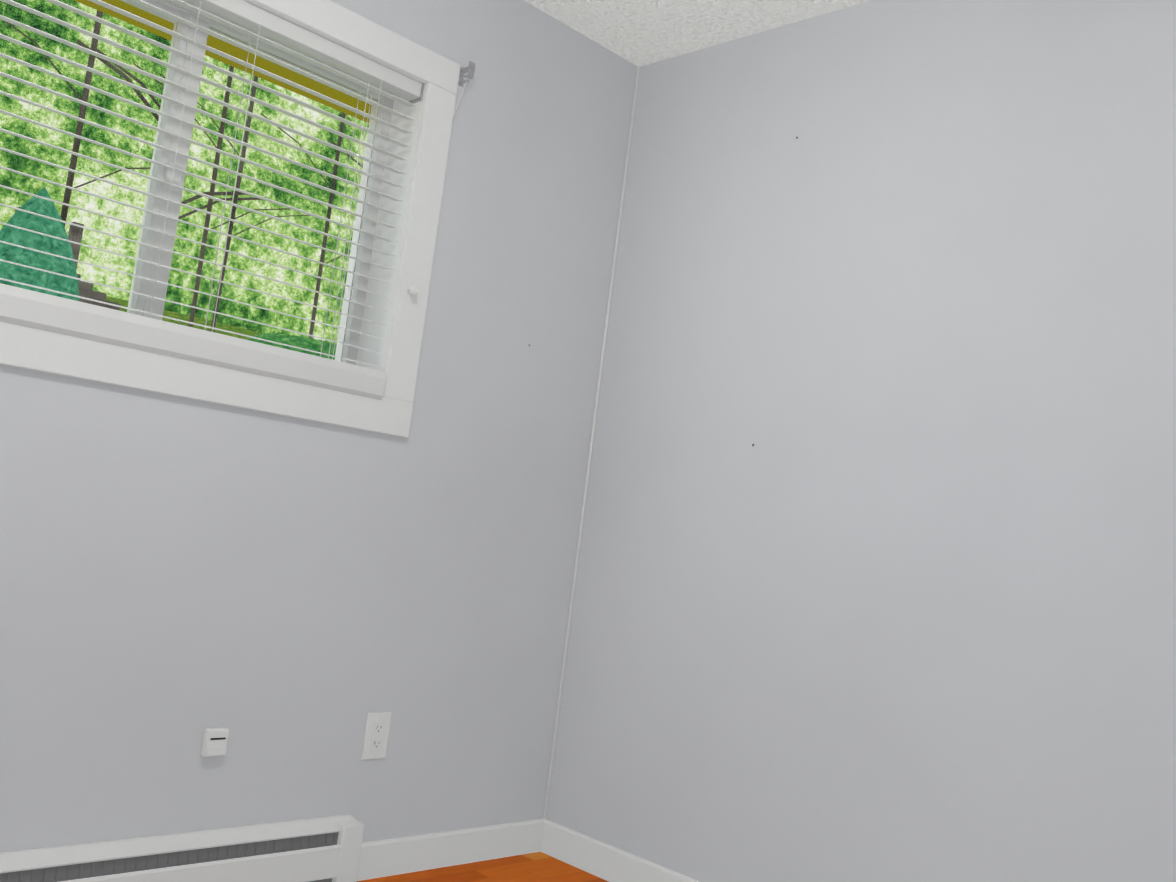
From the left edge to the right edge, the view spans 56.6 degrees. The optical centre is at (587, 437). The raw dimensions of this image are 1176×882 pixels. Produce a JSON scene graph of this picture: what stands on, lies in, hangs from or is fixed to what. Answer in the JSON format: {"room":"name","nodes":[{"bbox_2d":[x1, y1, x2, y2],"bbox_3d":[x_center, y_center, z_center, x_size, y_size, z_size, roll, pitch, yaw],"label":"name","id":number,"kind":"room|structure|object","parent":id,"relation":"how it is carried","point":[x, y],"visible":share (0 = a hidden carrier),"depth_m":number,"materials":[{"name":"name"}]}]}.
{"room":"empty bedroom","nodes":[
{"label":"empty bedroom","id":0,"kind":"room"},
{"bbox_2d":[0,0,637,852],"bbox_3d":[-1.024,-0.180,2.420,0.200,2.400,3.160,2,-7,45],"label":"wall","id":1,"kind":"structure","parent":0,"point":[288,602],"depth_m":2.75,"materials":[{"name":"paint"}]},
{"bbox_2d":[0,814,363,881],"bbox_3d":[-1.014,0.937,2.276,0.076,0.163,1.242,2,-7,45],"label":"heater","id":2,"kind":"object","parent":1,"relation":"attached to","point":[325,849],"visible":1,"depth_m":2.44,"materials":[{"name":"white metal"}]},
{"bbox_2d":[0,0,394,364],"bbox_3d":[-0.986,-0.596,2.527,0.068,0.864,1.159,2,-7,45],"label":"window","id":3,"kind":"structure","parent":1,"relation":"in","point":[142,268],"depth_m":2.55,"materials":[{"name":"white plastic"}]},
{"bbox_2d":[0,0,424,399],"bbox_3d":[-0.882,-0.593,2.423,0.084,0.838,1.134,2,-7,45],"label":"window blind","id":4,"kind":"object","parent":3,"relation":"attached to","point":[38,310],"visible":1,"depth_m":2.47,"materials":[{"name":"white plastic"}]},
{"bbox_2d":[201,728,228,756],"bbox_3d":[-0.844,0.691,2.475,0.023,0.060,0.052,2,-7,45],"label":"thermostat","id":5,"kind":"object","parent":1,"relation":"attached to","point":[215,740],"visible":1,"depth_m":2.46,"materials":[{"name":"white plastic"}]},
{"bbox_2d":[74,0,371,122],"bbox_3d":[-1.034,-1.124,2.602,0.025,0.306,3.600,2,-7,45],"label":"trim","id":6,"kind":"structure","parent":1,"relation":"attached to","point":[263,63],"depth_m":2.78,"materials":[{"name":"paint"}]},
{"bbox_2d":[0,0,460,437],"bbox_3d":[-0.865,-0.593,2.407,0.018,1.003,1.315,2,-7,45],"label":"window frame","id":7,"kind":"structure","parent":1,"relation":"in","point":[388,413],"depth_m":2.68,"materials":[{"name":"white wood"}]},
{"bbox_2d":[408,286,418,294],"bbox_3d":[-0.448,-0.376,2.799,0.031,0.024,0.024,2,-7,45],"label":"cleat","id":8,"kind":"object","parent":7,"relation":"attached to","point":[413,290],"visible":1,"depth_m":2.79,"materials":[{"name":"white plastic"}]},
{"bbox_2d":[243,0,425,370],"bbox_3d":[-0.920,-0.594,2.461,0.135,0.864,1.159,2,-7,45],"label":"jamb","id":9,"kind":"structure","parent":1,"relation":"attached to","point":[385,289],"depth_m":2.85,"materials":[{"name":"white wood"}]},
{"bbox_2d":[362,712,391,759],"bbox_3d":[-0.539,0.763,2.791,0.008,0.117,0.072,2,-7,45],"label":"electrical outlet","id":10,"kind":"object","parent":1,"relation":"attached to","point":[376,736],"visible":1,"depth_m":2.79,"materials":[{"name":"white plastic"}]},
{"bbox_2d":[356,819,543,880],"bbox_3d":[-1.089,0.965,2.249,0.013,0.090,2.725,2,-7,45],"label":"baseboard","id":11,"kind":"structure","parent":1,"relation":"attached to","point":[389,857],"depth_m":2.95,"materials":[{"name":"white wood"}]},
{"bbox_2d":[451,61,474,122],"bbox_3d":[-0.805,-0.978,2.429,0.049,0.234,1.367,2,-7,45],"label":"curtain rod bracket","id":12,"kind":"object","parent":1,"relation":"attached to","point":[470,69],"visible":0.83,"depth_m":2.90,"materials":[{"name":"silver metal"}]},
{"bbox_2d":[356,852,607,881],"bbox_3d":[-0.204,1.094,1.335,2.964,0.100,3.160,2,-7,45],"label":"floor","id":13,"kind":"structure","parent":0,"point":[537,867],"depth_m":2.97,"materials":[{"name":"laminate"}]},
{"bbox_2d":[524,0,870,66],"bbox_3d":[0.107,-1.377,1.548,2.964,0.100,3.160,2,-7,45],"label":"ceiling","id":14,"kind":"structure","parent":0,"point":[640,33],"depth_m":3.09,"materials":[{"name":"white paint"}]},
{"bbox_2d":[546,0,1175,881],"bbox_3d":[0.984,0.078,2.478,2.564,2.400,0.200,2,-7,45],"label":"wall","id":15,"kind":"structure","parent":0,"point":[888,594],"depth_m":2.61,"materials":[{"name":"paint"}]},
{"bbox_2d":[543,66,639,818],"bbox_3d":[0.015,-0.018,3.313,0.008,2.307,0.008,2,-7,45],"label":"cord","id":16,"kind":"object","parent":15,"relation":"attached to","point":[589,459],"visible":1,"depth_m":3.31,"materials":[{"name":"white plastic"}]},
{"bbox_2d":[540,819,698,881],"bbox_3d":[0.766,1.204,2.306,2.564,0.090,0.013,2,-7,45],"label":"baseboard","id":17,"kind":"structure","parent":15,"relation":"attached to","point":[600,859],"depth_m":3.03,"materials":[{"name":"white wood"}]},
{"label":"outside","id":18,"kind":"structure","parent":0,"visible":0},
{"bbox_2d":[106,296,260,338],"bbox_3d":[-1.569,0.923,8.980,7.800,4.200,18.000,2,-7,45],"label":"bank","id":19,"kind":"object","parent":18,"point":[180,316],"depth_m":11.37,"materials":[{"name":"green plant"}]},
{"bbox_2d":[0,187,78,300],"bbox_3d":[-2.931,-0.026,5.468,1.083,2.539,1.056,2,-7,45],"label":"conifer","id":20,"kind":"object","parent":19,"relation":"on","point":[41,243],"depth_m":5.41,"materials":[{"name":"green plant"}]},
{"bbox_2d":[4,10,362,337],"bbox_3d":[-2.502,-2.006,9.814,2.460,8.101,5.130,2,-7,45],"label":"tree","id":21,"kind":"object","parent":19,"relation":"on","point":[74,235],"depth_m":10.28,"materials":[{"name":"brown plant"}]},
{"bbox_2d":[245,333,336,359],"bbox_3d":[-2.062,-0.049,7.814,2.114,1.610,3.799,2,-7,45],"label":"bush","id":22,"kind":"object","parent":19,"relation":"on","point":[292,339],"depth_m":7.18,"materials":[{"name":"green plant"}]},
{"bbox_2d":[0,0,368,344],"bbox_3d":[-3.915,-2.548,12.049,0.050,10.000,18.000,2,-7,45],"label":"foliage","id":23,"kind":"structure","parent":18,"point":[89,167],"depth_m":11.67,"materials":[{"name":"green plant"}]}
]}

